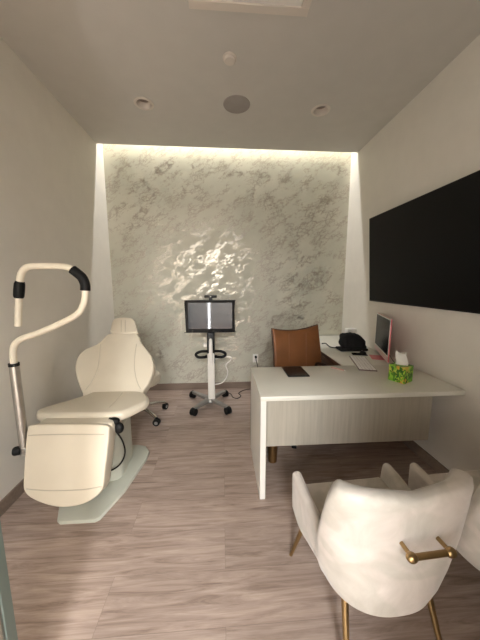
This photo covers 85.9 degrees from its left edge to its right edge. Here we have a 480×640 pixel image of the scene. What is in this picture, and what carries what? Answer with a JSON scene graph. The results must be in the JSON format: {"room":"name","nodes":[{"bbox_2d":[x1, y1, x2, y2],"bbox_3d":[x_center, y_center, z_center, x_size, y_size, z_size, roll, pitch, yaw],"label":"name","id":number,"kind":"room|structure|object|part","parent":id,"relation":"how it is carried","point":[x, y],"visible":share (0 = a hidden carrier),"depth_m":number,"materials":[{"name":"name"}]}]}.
{"room":"examination room","nodes":[
{"label":"examination room","id":0,"kind":"room"},
{"bbox_2d":[0,37,113,500],"bbox_3d":[-1.587,-0.562,1.463,0.120,3.620,3.660,-1,8,-4],"label":"wall","id":1,"kind":"structure","parent":0,"point":[53,206],"depth_m":2.06,"materials":[{"name":"white paint"}]},
{"bbox_2d":[0,478,24,516],"bbox_3d":[-1.521,1.185,1.710,0.012,0.092,3.648,-1,8,-4],"label":"baseboard","id":2,"kind":"structure","parent":1,"relation":"attached to","point":[18,490],"depth_m":1.71,"materials":[{"name":"brown wood"}]},
{"bbox_2d":[102,144,351,383],"bbox_3d":[-0.116,-0.842,3.436,3.322,3.620,0.120,-1,8,-4],"label":"wall","id":3,"kind":"structure","parent":0,"point":[264,231],"depth_m":3.35,"materials":[{"name":"stone"}]},
{"bbox_2d":[148,381,250,390],"bbox_3d":[-0.111,0.913,3.619,3.082,0.092,0.012,-1,8,-4],"label":"baseboard","id":4,"kind":"structure","parent":3,"relation":"attached to","point":[170,386],"depth_m":3.58,"materials":[{"name":"brown wood"}]},
{"bbox_2d":[253,354,257,361],"bbox_3d":[0.216,0.533,3.588,0.074,0.118,0.010,-1,8,-4],"label":"wall outlet","id":5,"kind":"object","parent":3,"relation":"attached to","point":[254,355],"visible":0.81,"depth_m":3.58,"materials":[{"name":"white plastic"}]},
{"bbox_2d":[0,388,479,639],"bbox_3d":[0.120,1.506,0.202,3.282,0.120,7.160,-1,8,-4],"label":"floor","id":6,"kind":"structure","parent":0,"point":[191,549],"depth_m":1.38,"materials":[{"name":"beige wood"}]},
{"bbox_2d":[8,263,155,524],"bbox_3d":[-1.066,0.396,1.987,0.744,1.576,1.106,-1,8,-4],"label":"reclining chair","id":7,"kind":"object","parent":6,"relation":"on","point":[81,457],"visible":1,"depth_m":1.64,"materials":[{"name":"beige leather"}]},
{"bbox_3d":[-1.375,0.812,1.605,0.057,0.054,0.054,-3,9,-23],"label":"clamp knob","id":8,"kind":"part","parent":7,"relation":"part of","materials":[{"name":"black plastic"}]},
{"bbox_3d":[-1.048,0.633,1.913,0.722,0.072,0.388,-1,8,-4],"label":"seat","id":9,"kind":"part","parent":7,"relation":"part of","materials":[{"name":"beige leather"}]},
{"bbox_3d":[-1.037,1.186,1.949,0.545,0.022,0.745,-1,8,-4],"label":"plate","id":10,"kind":"part","parent":7,"relation":"part of","materials":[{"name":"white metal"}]},
{"bbox_3d":[-1.067,0.407,2.230,0.656,0.531,0.462,-1,8,-4],"label":"backrest","id":11,"kind":"part","parent":7,"relation":"part of","materials":[{"name":"white leather"}]},
{"bbox_2d":[144,370,167,425],"bbox_3d":[-1.135,0.821,2.811,0.604,0.502,0.650,-1,8,-4],"label":"stool","id":12,"kind":"object","parent":6,"relation":"on","point":[156,421],"visible":0.32,"depth_m":2.74,"materials":[{"name":"beige plastic"}]},
{"bbox_3d":[-0.975,0.982,2.743,0.280,0.082,0.038,6,10,35],"label":"leg","id":13,"kind":"part","parent":12,"relation":"part of","materials":[{"name":"silver metal"}]},
{"bbox_3d":[-1.105,0.631,2.784,0.480,0.117,0.480,-1,8,-4],"label":"seat","id":14,"kind":"part","parent":12,"relation":"part of","materials":[{"name":"white leather"}]},
{"bbox_3d":[-0.981,0.955,2.929,0.279,0.082,0.038,-6,10,-38],"label":"leg","id":15,"kind":"part","parent":12,"relation":"part of","materials":[{"name":"silver metal"}]},
{"bbox_2d":[183,295,235,415],"bbox_3d":[-0.341,0.373,3.029,0.593,1.328,0.552,-1,8,-4],"label":"cart","id":16,"kind":"object","parent":6,"relation":"on","point":[210,316],"visible":1,"depth_m":2.92,"materials":[{"name":"grey metal"}]},
{"bbox_3d":[-0.482,0.934,3.208,0.335,0.046,0.064,7,11,42],"label":"leg","id":17,"kind":"part","parent":16,"relation":"part of","materials":[{"name":"grey metal"}]},
{"bbox_3d":[-0.446,0.393,2.946,0.143,0.102,0.040,-2,8,-13],"label":"handle","id":18,"kind":"part","parent":16,"relation":"part of","materials":[{"name":"black plastic"}]},
{"bbox_3d":[-0.437,0.965,2.985,0.064,0.046,0.276,6,10,35],"label":"leg","id":19,"kind":"part","parent":16,"relation":"part of","materials":[{"name":"grey metal"}]},
{"bbox_3d":[-0.247,0.963,3.001,0.294,0.046,0.064,7,11,41],"label":"leg","id":20,"kind":"part","parent":16,"relation":"part of","materials":[{"name":"grey metal"}]},
{"bbox_3d":[-0.275,0.932,3.222,0.064,0.046,0.301,5,10,33],"label":"leg","id":21,"kind":"part","parent":16,"relation":"part of","materials":[{"name":"grey metal"}]},
{"bbox_3d":[-0.221,0.391,2.961,0.143,0.102,0.040,1,8,5],"label":"handle","id":22,"kind":"part","parent":16,"relation":"part of","materials":[{"name":"black plastic"}]},
{"bbox_2d":[228,356,257,398],"bbox_3d":[0.014,0.745,3.475,0.238,0.471,0.493,7,11,42],"label":"power cord","id":23,"kind":"object","parent":6,"relation":"on","point":[255,356],"visible":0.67,"depth_m":3.50,"materials":[{"name":"black rubber"}]},
{"bbox_2d":[271,324,327,448],"bbox_3d":[0.570,0.597,2.516,0.628,1.029,0.623,-1,8,-4],"label":"office chair","id":24,"kind":"object","parent":6,"relation":"on","point":[297,347],"visible":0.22,"depth_m":2.62,"materials":[{"name":"leather"}]},
{"bbox_3d":[0.591,0.346,2.649,0.562,0.559,0.138,-3,9,-22],"label":"backrest","id":25,"kind":"part","parent":24,"relation":"part of","materials":[{"name":"leather"}]},
{"bbox_3d":[0.824,0.535,2.606,0.038,0.209,0.232,-3,9,-22],"label":"armrest","id":26,"kind":"part","parent":24,"relation":"part of","materials":[{"name":"leather"}]},
{"bbox_2d":[251,335,465,498],"bbox_3d":[0.779,0.719,2.684,1.423,0.740,1.893,-1,8,-4],"label":"desk","id":27,"kind":"object","parent":6,"relation":"on","point":[330,405],"visible":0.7,"depth_m":1.84,"materials":[{"name":"grey laminate"}]},
{"bbox_3d":[0.133,0.833,1.996,0.037,0.708,0.579,-1,8,-4],"label":"panel","id":28,"kind":"part","parent":27,"relation":"part of","materials":[{"name":"white wood"}]},
{"bbox_3d":[0.270,0.820,2.099,0.123,0.706,0.123,-1,8,-4],"label":"leg","id":29,"kind":"part","parent":27,"relation":"part of","materials":[{"name":"brown metal"}]},
{"bbox_2d":[282,366,309,376],"bbox_3d":[0.451,0.421,2.120,0.180,0.009,0.246,-1,8,-6],"label":"tablet computer","id":30,"kind":"object","parent":27,"relation":"on","point":[291,371],"visible":1,"depth_m":2.10,"materials":[{"name":"black plastic"}]},
{"bbox_3d":[0.910,0.696,2.686,0.013,0.585,0.350,-1,8,-4],"label":"drawer","id":31,"kind":"part","parent":27,"relation":"part of","materials":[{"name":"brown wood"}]},
{"bbox_2d":[322,332,367,351],"bbox_3d":[1.180,0.223,2.899,0.404,0.182,0.337,-1,8,-4],"label":"bag","id":32,"kind":"object","parent":27,"relation":"on","point":[349,341],"visible":1,"depth_m":2.77,"materials":[{"name":"black fabric"}]},
{"bbox_3d":[0.777,0.694,1.843,1.219,0.390,0.022,-1,8,-4],"label":"modesty panel","id":33,"kind":"part","parent":27,"relation":"part of","materials":[{"name":"grey laminate"}]},
{"bbox_2d":[345,328,356,333],"bbox_3d":[1.336,0.190,3.119,0.143,0.185,0.090,-1,8,-4],"label":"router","id":34,"kind":"object","parent":27,"relation":"on","point":[347,330],"visible":0.38,"depth_m":3.08,"materials":[{"name":"white plastic"}]},
{"bbox_2d":[351,353,367,355],"bbox_3d":[1.217,0.348,2.632,0.144,0.009,0.068,2,8,11],"label":"mobile phone","id":35,"kind":"object","parent":27,"relation":"on","point":[351,353],"visible":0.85,"depth_m":2.61,"materials":[{"name":"black plastic"}]},
{"bbox_2d":[349,356,376,371],"bbox_3d":[1.108,0.388,2.343,0.144,0.012,0.428,2,8,12],"label":"keyboard","id":36,"kind":"object","parent":27,"relation":"on","point":[361,362],"visible":1,"depth_m":2.30,"materials":[{"name":"white plastic"}]},
{"bbox_2d":[369,313,393,362],"bbox_3d":[1.358,0.164,2.485,0.189,0.416,0.531,0,8,1],"label":"desktop computer","id":37,"kind":"object","parent":27,"relation":"on","point":[383,323],"visible":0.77,"depth_m":2.43,"materials":[{"name":"pink metal"}]},
{"bbox_2d":[388,351,413,383],"bbox_3d":[1.198,0.342,1.916,0.116,0.223,0.116,-5,10,-31],"label":"tissue box","id":38,"kind":"object","parent":27,"relation":"on","point":[400,371],"visible":1,"depth_m":1.89,"materials":[{"name":"green cardboard"}]},
{"bbox_2d":[289,463,473,639],"bbox_3d":[0.569,0.927,1.110,0.569,0.778,0.561,-1,8,-7],"label":"armchair","id":39,"kind":"object","parent":6,"relation":"on","point":[386,547],"visible":1,"depth_m":0.89,"materials":[{"name":"beige fabric"}]},
{"bbox_3d":[0.314,1.125,1.349,0.112,0.317,0.030,5,9,31],"label":"leg","id":40,"kind":"part","parent":39,"relation":"part of","materials":[{"name":"gold metal"}]},
{"bbox_3d":[0.400,1.177,0.986,0.031,0.319,0.142,2,8,12],"label":"leg","id":41,"kind":"part","parent":39,"relation":"part of","materials":[{"name":"gold metal"}]},
{"bbox_3d":[0.562,0.950,1.167,0.453,0.150,0.443,-1,8,-7],"label":"seat","id":42,"kind":"part","parent":39,"relation":"part of","materials":[{"name":"beige fabric"}]},
{"bbox_3d":[0.536,0.741,0.858,0.014,0.014,0.090,-1,8,-5],"label":"stem","id":43,"kind":"part","parent":39,"relation":"part of","materials":[{"name":"gold metal"}]},
{"bbox_3d":[0.541,0.747,0.811,0.037,0.031,0.031,-1,8,-7],"label":"knob","id":44,"kind":"part","parent":39,"relation":"part of","materials":[{"name":"gold metal"}]},
{"bbox_3d":[0.608,0.746,0.819,0.136,0.019,0.019,-1,8,-7],"label":"handle","id":45,"kind":"part","parent":39,"relation":"part of","materials":[{"name":"gold metal"}]},
{"bbox_3d":[0.768,1.171,1.029,0.030,0.319,0.142,-4,9,-23],"label":"leg","id":46,"kind":"part","parent":39,"relation":"part of","materials":[{"name":"gold metal"}]},
{"bbox_3d":[0.669,0.738,0.873,0.014,0.014,0.090,-1,8,-8],"label":"stem","id":47,"kind":"part","parent":39,"relation":"part of","materials":[{"name":"gold metal"}]},
{"bbox_3d":[0.676,0.745,0.827,0.037,0.031,0.031,-1,8,-7],"label":"knob","id":48,"kind":"part","parent":39,"relation":"part of","materials":[{"name":"gold metal"}]},
{"bbox_2d":[408,463,479,570],"bbox_3d":[1.211,0.918,1.172,0.569,0.778,0.561,-1,8,-7],"label":"armchair","id":49,"kind":"object","parent":6,"relation":"on","point":[468,546],"visible":0.42,"depth_m":1.10,"materials":[{"name":"beige fabric"}]},
{"bbox_3d":[1.205,0.941,1.229,0.453,0.150,0.443,-1,8,-7],"label":"seat","id":50,"kind":"part","parent":49,"relation":"part of","materials":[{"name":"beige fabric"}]},
{"bbox_2d":[0,0,479,152],"bbox_3d":[0.015,-1.784,1.319,3.082,0.001,3.505,-1,8,-4],"label":"ceiling","id":51,"kind":"structure","parent":0,"point":[366,60],"depth_m":1.88,"materials":[{"name":"paint"}]},
{"bbox_2d":[133,97,153,110],"bbox_3d":[-0.854,-1.948,2.288,0.172,0.068,0.172,-1,8,-4],"label":"ceiling light","id":52,"kind":"object","parent":51,"relation":"attached to","point":[143,103],"visible":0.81,"depth_m":2.32,"materials":[{"name":"grey metal"}]},
{"bbox_2d":[223,51,236,65],"bbox_3d":[-0.073,-1.843,1.826,0.100,0.026,0.100,-1,8,-4],"label":"smoke detector","id":53,"kind":"object","parent":51,"relation":"attached to","point":[229,58],"visible":1,"depth_m":1.81,"materials":[{"name":"white plastic"}]},
{"bbox_2d":[223,95,249,113],"bbox_3d":[-0.030,-1.921,2.303,0.240,0.006,0.240,-1,8,-4],"label":"ceiling speaker","id":54,"kind":"object","parent":51,"relation":"attached to","point":[236,104],"visible":1,"depth_m":2.29,"materials":[{"name":"grey plastic"}]},
{"bbox_2d":[188,0,311,16],"bbox_3d":[0.075,-1.757,1.175,0.693,0.012,0.685,-1,8,-4],"label":"ceiling vent","id":55,"kind":"object","parent":51,"relation":"in","point":[274,7],"visible":1,"depth_m":1.48,"materials":[{"name":"white plastic"}]},
{"bbox_2d":[311,104,330,116],"bbox_3d":[0.745,-1.960,2.377,0.172,0.068,0.172,-1,8,-4],"label":"ceiling light","id":56,"kind":"object","parent":51,"relation":"attached to","point":[320,110],"visible":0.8,"depth_m":2.42,"materials":[{"name":"grey metal"}]},
{"bbox_2d":[342,35,479,470],"bbox_3d":[1.608,-0.592,1.674,0.120,3.620,3.660,-1,8,-4],"label":"wall","id":57,"kind":"structure","parent":0,"point":[433,142],"depth_m":2.06,"materials":[{"name":"white paint"}]},
{"bbox_2d":[369,170,479,313],"bbox_3d":[1.475,-0.532,2.002,0.101,0.876,1.628,-1,8,-4],"label":"television","id":58,"kind":"object","parent":57,"relation":"attached to","point":[424,250],"visible":1,"depth_m":1.96,"materials":[{"name":"black plastic"}]},
{"bbox_2d":[401,440,448,473],"bbox_3d":[1.542,1.156,1.913,0.012,0.092,3.648,-1,8,-4],"label":"baseboard","id":59,"kind":"structure","parent":57,"relation":"attached to","point":[419,451],"depth_m":2.11,"materials":[{"name":"brown wood"}]},
{"bbox_3d":[0.135,-0.025,-0.248,3.322,3.040,0.100,-1,8,-4],"label":"wall","id":60,"kind":"structure","parent":0,"visible":0},
{"bbox_2d":[0,522,17,639],"bbox_3d":[-0.674,0.212,0.245,0.020,2.408,0.894,-1,8,-4],"label":"door","id":61,"kind":"structure","parent":60,"relation":"in","point":[8,631],"depth_m":0.76,"materials":[{"name":"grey glass"}]}
]}

